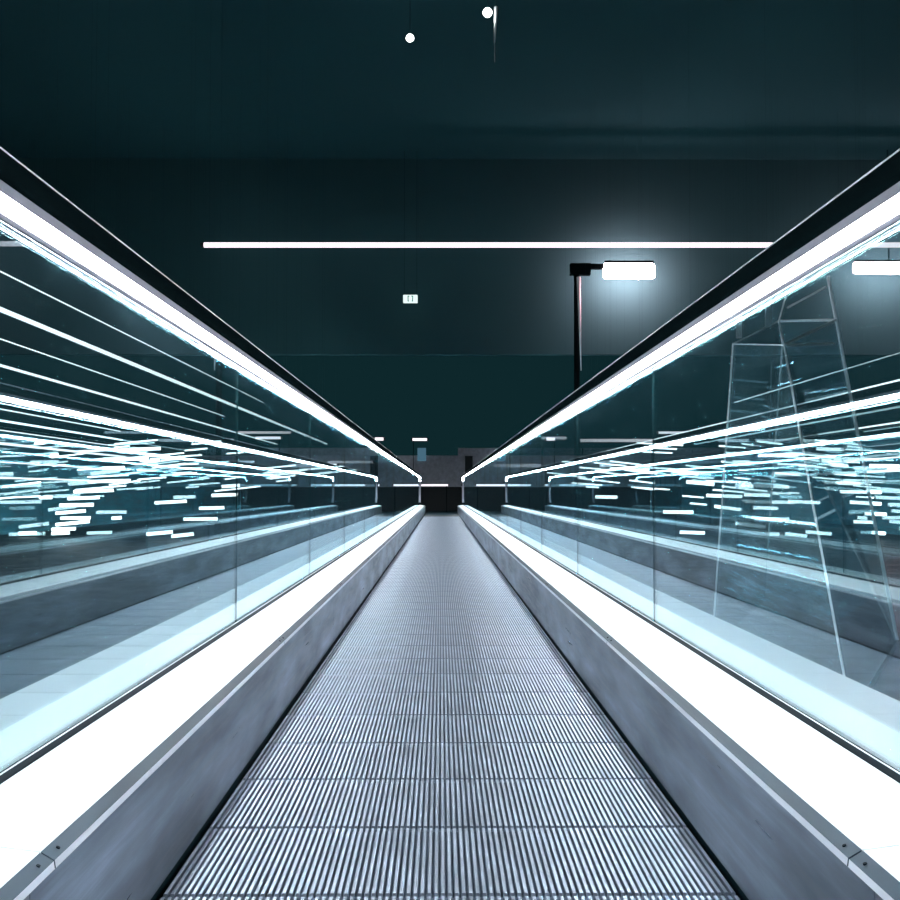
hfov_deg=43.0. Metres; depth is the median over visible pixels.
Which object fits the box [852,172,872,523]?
lamp
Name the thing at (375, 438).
tube light
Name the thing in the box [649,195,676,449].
lamp
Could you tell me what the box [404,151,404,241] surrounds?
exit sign
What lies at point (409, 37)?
recessed light
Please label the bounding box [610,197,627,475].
lamp
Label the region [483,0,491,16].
pendant light
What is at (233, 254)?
lamp
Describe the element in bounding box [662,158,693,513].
lamp
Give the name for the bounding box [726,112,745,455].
lamp
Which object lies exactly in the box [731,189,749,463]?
lamp
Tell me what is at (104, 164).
lamp
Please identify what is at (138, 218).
lamp
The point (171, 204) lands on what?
lamp
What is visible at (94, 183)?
lamp
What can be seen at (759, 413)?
light
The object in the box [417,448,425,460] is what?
wall screen
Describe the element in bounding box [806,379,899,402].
recessed light
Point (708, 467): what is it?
installation
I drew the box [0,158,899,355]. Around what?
wall
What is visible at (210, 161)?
lamp
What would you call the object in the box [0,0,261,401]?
light
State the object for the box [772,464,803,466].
light
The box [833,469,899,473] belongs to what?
light
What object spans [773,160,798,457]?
lamp
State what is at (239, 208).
lamp
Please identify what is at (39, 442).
lamp
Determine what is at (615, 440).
street lamp
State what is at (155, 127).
lamp
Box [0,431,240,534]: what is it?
installation
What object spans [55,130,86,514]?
lamp
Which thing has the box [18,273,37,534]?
lamp
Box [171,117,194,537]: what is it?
lamp
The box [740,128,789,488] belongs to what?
lamp
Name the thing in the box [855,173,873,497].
lamp
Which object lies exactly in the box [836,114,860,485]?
lamp
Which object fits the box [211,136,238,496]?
lamp
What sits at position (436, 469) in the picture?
wall
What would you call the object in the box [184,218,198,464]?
lamp
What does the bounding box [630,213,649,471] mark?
lamp
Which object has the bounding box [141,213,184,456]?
lamp
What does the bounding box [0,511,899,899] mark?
floor
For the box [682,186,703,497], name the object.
lamp
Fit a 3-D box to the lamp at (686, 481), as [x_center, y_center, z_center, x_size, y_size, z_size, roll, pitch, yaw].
[3.495,-2.207,16.073,0.410,5.428,0.052,0,-2,0]
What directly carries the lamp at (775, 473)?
hanging from the ceiling
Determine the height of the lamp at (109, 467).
5.191 m
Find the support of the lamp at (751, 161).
hanging from the ceiling
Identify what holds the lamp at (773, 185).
hanging from the ceiling
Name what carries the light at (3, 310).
hanging from the ceiling
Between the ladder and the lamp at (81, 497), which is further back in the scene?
the lamp at (81, 497)
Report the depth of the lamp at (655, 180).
17.39 m
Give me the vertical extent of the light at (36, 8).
4.811 m
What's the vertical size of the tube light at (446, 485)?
0.928 m
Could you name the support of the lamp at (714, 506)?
hanging from the ceiling
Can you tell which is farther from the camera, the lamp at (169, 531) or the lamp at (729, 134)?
the lamp at (729, 134)
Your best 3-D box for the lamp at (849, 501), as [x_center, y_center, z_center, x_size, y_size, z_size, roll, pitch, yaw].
[5.776,-2.072,16.009,0.465,5.703,0.052,0,-2,0]
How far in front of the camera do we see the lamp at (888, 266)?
18.32 m
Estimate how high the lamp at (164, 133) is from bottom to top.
5.033 m
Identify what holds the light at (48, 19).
hanging from the ceiling
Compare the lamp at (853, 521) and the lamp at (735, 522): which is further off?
the lamp at (853, 521)
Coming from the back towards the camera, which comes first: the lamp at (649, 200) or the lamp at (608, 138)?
the lamp at (608, 138)
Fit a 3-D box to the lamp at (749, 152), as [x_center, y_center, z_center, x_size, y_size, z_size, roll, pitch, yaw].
[4.494,-2.461,17.079,0.342,4.849,0.023,0,-2,0]
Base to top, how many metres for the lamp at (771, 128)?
5.682 m
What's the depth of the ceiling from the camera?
15.25 m
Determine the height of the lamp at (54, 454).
4.966 m
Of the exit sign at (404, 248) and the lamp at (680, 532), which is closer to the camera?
the lamp at (680, 532)
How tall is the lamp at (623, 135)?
5.119 m
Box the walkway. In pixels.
[160,515,739,899]
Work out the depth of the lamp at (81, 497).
17.10 m
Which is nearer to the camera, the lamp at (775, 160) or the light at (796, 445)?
the light at (796, 445)
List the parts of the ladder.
corner post, glass panel, rail, rail, corner post, rail, rail, rail, rail, rail, corner post, corner post, glass panel, corner post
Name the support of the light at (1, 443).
hanging from the ceiling
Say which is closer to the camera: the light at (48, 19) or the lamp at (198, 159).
the light at (48, 19)
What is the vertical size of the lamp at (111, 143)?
5.294 m
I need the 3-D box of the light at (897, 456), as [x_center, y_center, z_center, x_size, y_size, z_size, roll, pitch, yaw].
[4.393,0.105,12.180,0.014,0.014,2.015,0,-2,0]
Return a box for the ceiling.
[0,0,899,159]
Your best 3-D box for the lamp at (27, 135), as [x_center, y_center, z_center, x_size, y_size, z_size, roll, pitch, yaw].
[-6.463,-2.069,17.387,0.576,5.611,0.023,0,-2,0]
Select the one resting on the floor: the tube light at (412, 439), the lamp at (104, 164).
the tube light at (412, 439)
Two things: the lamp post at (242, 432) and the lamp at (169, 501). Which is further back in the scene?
the lamp post at (242, 432)
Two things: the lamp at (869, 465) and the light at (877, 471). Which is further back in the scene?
the lamp at (869, 465)
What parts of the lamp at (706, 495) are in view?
hanging tube lamp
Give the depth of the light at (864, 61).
12.68 m
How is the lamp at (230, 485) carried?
hanging from the ceiling
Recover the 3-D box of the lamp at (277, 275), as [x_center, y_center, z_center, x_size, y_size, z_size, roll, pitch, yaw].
[-2.482,-2.310,16.438,0.576,5.197,0.023,0,-2,0]
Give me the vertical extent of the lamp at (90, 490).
5.534 m
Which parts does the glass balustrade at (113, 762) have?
deck trim, glass panel, deck trim, skirt panel, handrail, glass panel, deck trim, glass panel, deck trim, glass panel, skirt panel, glass panel, deck trim, glass panel, skirt panel, deck trim, glass panel, glass panel, glass panel, skirt panel, glass panel, glass panel, skirt panel, glass panel, glass panel, glass panel, skirt panel, glass panel, glass panel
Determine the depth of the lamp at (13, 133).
16.95 m
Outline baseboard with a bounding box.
[241,487,649,510]
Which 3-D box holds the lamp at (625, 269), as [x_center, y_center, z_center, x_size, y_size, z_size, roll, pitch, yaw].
[2.608,-0.840,18.241,1.362,4.386,0.203,0,-2,0]
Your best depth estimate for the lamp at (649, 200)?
16.51 m
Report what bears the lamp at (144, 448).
hanging from the ceiling
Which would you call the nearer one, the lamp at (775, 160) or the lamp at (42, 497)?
the lamp at (775, 160)
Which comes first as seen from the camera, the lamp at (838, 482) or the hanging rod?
the hanging rod
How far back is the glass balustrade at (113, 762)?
2.63 m
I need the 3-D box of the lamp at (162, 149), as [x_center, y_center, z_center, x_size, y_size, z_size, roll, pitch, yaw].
[-4.156,-2.343,16.452,0.729,5.130,0.023,0,-2,0]
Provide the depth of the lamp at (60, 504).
16.01 m
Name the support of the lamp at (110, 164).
hanging from the ceiling
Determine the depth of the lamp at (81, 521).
16.41 m
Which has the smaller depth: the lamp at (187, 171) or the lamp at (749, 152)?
the lamp at (749, 152)
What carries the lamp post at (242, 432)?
on the floor
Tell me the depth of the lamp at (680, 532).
17.59 m
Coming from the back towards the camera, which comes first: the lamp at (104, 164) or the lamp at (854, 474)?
the lamp at (854, 474)
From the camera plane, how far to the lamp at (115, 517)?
16.50 m
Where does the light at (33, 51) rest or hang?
hanging from the ceiling
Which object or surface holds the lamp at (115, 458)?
hanging from the ceiling
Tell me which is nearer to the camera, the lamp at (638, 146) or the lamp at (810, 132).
the lamp at (638, 146)
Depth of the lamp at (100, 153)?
16.09 m
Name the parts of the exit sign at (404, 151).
suspension rod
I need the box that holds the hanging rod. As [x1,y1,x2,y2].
[494,6,497,61]
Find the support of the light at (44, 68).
hanging from the ceiling
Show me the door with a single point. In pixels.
(468, 459)
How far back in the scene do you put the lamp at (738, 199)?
17.13 m
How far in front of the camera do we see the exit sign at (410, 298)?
18.36 m
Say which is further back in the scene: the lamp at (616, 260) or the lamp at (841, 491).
the lamp at (841, 491)
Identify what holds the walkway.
on the floor
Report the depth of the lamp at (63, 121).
16.27 m
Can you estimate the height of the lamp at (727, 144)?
5.532 m
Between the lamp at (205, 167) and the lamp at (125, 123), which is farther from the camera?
the lamp at (205, 167)
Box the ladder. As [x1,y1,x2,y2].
[713,276,898,687]
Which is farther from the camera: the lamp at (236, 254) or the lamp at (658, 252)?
the lamp at (658, 252)
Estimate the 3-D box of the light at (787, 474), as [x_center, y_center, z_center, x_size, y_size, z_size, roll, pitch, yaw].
[4.345,0.324,14.596,0.024,0.023,1.298,0,-2,0]
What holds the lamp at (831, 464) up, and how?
hanging from the ceiling
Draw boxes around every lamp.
[0,133,17,498]
[2,152,41,487]
[18,135,41,497]
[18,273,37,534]
[34,168,45,444]
[39,139,52,498]
[50,170,59,456]
[50,195,83,457]
[51,154,76,530]
[51,160,70,534]
[52,121,65,466]
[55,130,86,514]
[55,139,90,526]
[59,117,94,506]
[60,136,91,519]
[67,190,100,499]
[73,174,114,493]
[74,164,127,489]
[77,183,96,470]
[81,164,133,451]
[87,143,128,477]
[88,150,131,482]
[88,153,100,460]
[101,111,149,460]
[102,133,125,469]
[108,135,141,485]
[111,179,122,519]
[114,123,129,447]
[114,218,158,444]
[132,183,161,450]
[134,149,184,464]
[137,127,166,479]
[139,191,160,461]
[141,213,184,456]
[146,144,173,535]
[152,204,186,468]
[154,212,187,504]
[161,133,179,458]
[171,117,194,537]
[172,171,197,475]
[177,235,202,456]
[183,194,218,520]
[184,159,207,450]
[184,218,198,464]
[191,167,205,444]
[195,161,221,444]
[199,168,224,509]
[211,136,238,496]
[214,208,261,491]
[221,263,240,487]
[225,254,238,479]
[226,254,243,453]
[256,275,277,469]
[570,261,654,390]
[608,138,626,466]
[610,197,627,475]
[614,135,641,465]
[614,260,625,468]
[623,146,657,474]
[628,242,654,483]
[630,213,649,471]
[630,265,654,490]
[632,200,669,489]
[635,252,683,445]
[642,180,672,453]
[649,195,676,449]
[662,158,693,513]
[667,127,698,475]
[679,208,704,534]
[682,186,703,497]
[685,160,714,485]
[689,171,706,505]
[705,201,745,497]
[712,144,743,492]
[713,217,739,510]
[718,134,745,448]
[720,199,748,465]
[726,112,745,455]
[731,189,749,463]
[732,161,775,481]
[734,149,748,524]
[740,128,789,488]
[741,152,752,445]
[757,176,779,535]
[763,146,789,503]
[771,128,794,503]
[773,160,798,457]
[773,185,791,494]
[774,139,801,474]
[787,136,798,493]
[800,149,835,458]
[810,132,827,441]
[828,170,848,467]
[828,186,859,462]
[834,189,856,475]
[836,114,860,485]
[840,139,881,493]
[848,154,881,505]
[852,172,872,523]
[853,150,899,273]
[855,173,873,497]
[863,248,886,515]
[868,133,899,467]
[870,120,885,534]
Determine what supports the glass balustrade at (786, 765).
on the floor
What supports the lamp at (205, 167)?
hanging from the ceiling
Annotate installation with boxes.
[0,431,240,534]
[650,431,899,534]
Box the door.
[465,456,472,472]
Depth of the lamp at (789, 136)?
16.11 m
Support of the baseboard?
attached to the wall at (436, 469)
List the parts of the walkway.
comb plate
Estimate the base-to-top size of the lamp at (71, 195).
4.992 m
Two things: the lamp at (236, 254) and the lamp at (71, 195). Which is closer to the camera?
the lamp at (236, 254)
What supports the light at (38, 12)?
hanging from the ceiling
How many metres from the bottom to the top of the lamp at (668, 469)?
5.269 m
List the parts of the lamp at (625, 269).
post, arm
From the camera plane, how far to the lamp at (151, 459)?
16.27 m
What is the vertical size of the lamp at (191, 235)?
4.990 m
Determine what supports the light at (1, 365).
hanging from the ceiling
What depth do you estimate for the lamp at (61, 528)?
17.15 m
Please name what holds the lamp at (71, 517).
hanging from the ceiling
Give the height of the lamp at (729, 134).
4.864 m
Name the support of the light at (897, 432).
hanging from the installation at (708, 467)
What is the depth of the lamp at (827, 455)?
15.83 m
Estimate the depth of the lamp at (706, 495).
16.72 m
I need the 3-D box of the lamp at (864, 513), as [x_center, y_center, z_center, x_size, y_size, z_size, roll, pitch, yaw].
[6.194,-1.966,16.762,0.334,5.862,0.052,0,-2,0]
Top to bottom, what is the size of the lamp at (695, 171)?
5.700 m
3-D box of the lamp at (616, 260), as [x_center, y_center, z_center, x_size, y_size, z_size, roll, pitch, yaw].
[2.384,-2.317,16.355,0.239,5.189,0.023,0,-2,0]
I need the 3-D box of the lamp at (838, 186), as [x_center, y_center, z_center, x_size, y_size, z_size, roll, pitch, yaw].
[5.639,-2.357,16.538,0.525,5.096,0.023,0,-2,0]
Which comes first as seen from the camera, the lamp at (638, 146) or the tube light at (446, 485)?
the lamp at (638, 146)
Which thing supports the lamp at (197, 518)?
hanging from the ceiling
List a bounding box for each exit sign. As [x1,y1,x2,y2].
[403,295,417,302]
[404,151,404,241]
[404,248,404,288]
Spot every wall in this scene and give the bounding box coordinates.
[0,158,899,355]
[180,448,752,486]
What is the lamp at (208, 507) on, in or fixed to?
hanging from the ceiling
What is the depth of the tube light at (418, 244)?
18.11 m
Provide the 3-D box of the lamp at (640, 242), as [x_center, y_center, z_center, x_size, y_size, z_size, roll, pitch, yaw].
[2.857,-2.187,17.108,0.401,5.395,0.023,0,-2,0]
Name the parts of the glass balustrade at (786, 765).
glass panel, glass panel, skirt panel, glass panel, glass panel, glass panel, skirt panel, glass panel, glass panel, skirt panel, glass panel, glass panel, glass panel, skirt panel, deck trim, glass panel, deck trim, glass panel, skirt panel, glass panel, deck trim, glass panel, deck trim, glass panel, handrail, skirt panel, deck trim, glass panel, deck trim, skirt panel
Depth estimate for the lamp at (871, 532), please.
16.30 m
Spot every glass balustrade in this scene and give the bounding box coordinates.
[0,146,424,899]
[457,148,899,899]
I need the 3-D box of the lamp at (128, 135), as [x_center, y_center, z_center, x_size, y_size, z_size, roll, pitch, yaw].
[-4.619,-2.201,16.340,0.471,5.421,0.023,0,-2,0]
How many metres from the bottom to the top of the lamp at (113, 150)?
5.378 m
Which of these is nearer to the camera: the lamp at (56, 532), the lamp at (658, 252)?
the lamp at (56, 532)
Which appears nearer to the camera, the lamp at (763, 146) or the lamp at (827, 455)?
the lamp at (827, 455)
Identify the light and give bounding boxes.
[0,0,126,457]
[0,0,224,416]
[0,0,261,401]
[0,8,122,440]
[0,12,123,447]
[0,19,131,481]
[0,42,324,420]
[0,51,120,431]
[0,57,273,441]
[0,68,128,470]
[200,170,899,247]
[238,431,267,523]
[373,437,384,440]
[406,34,413,41]
[411,438,428,468]
[421,484,448,511]
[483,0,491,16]
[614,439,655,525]
[615,413,759,448]
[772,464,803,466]
[773,445,800,449]
[774,61,899,441]
[774,474,805,476]
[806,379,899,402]
[821,432,899,443]
[829,456,899,462]
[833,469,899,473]
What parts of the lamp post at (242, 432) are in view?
post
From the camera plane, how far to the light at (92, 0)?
6.84 m
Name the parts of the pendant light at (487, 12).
bulb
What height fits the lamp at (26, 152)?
5.448 m
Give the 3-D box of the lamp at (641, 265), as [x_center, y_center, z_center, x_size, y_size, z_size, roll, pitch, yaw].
[2.940,-2.124,17.523,0.378,5.491,0.023,0,-2,0]
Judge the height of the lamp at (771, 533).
6.168 m

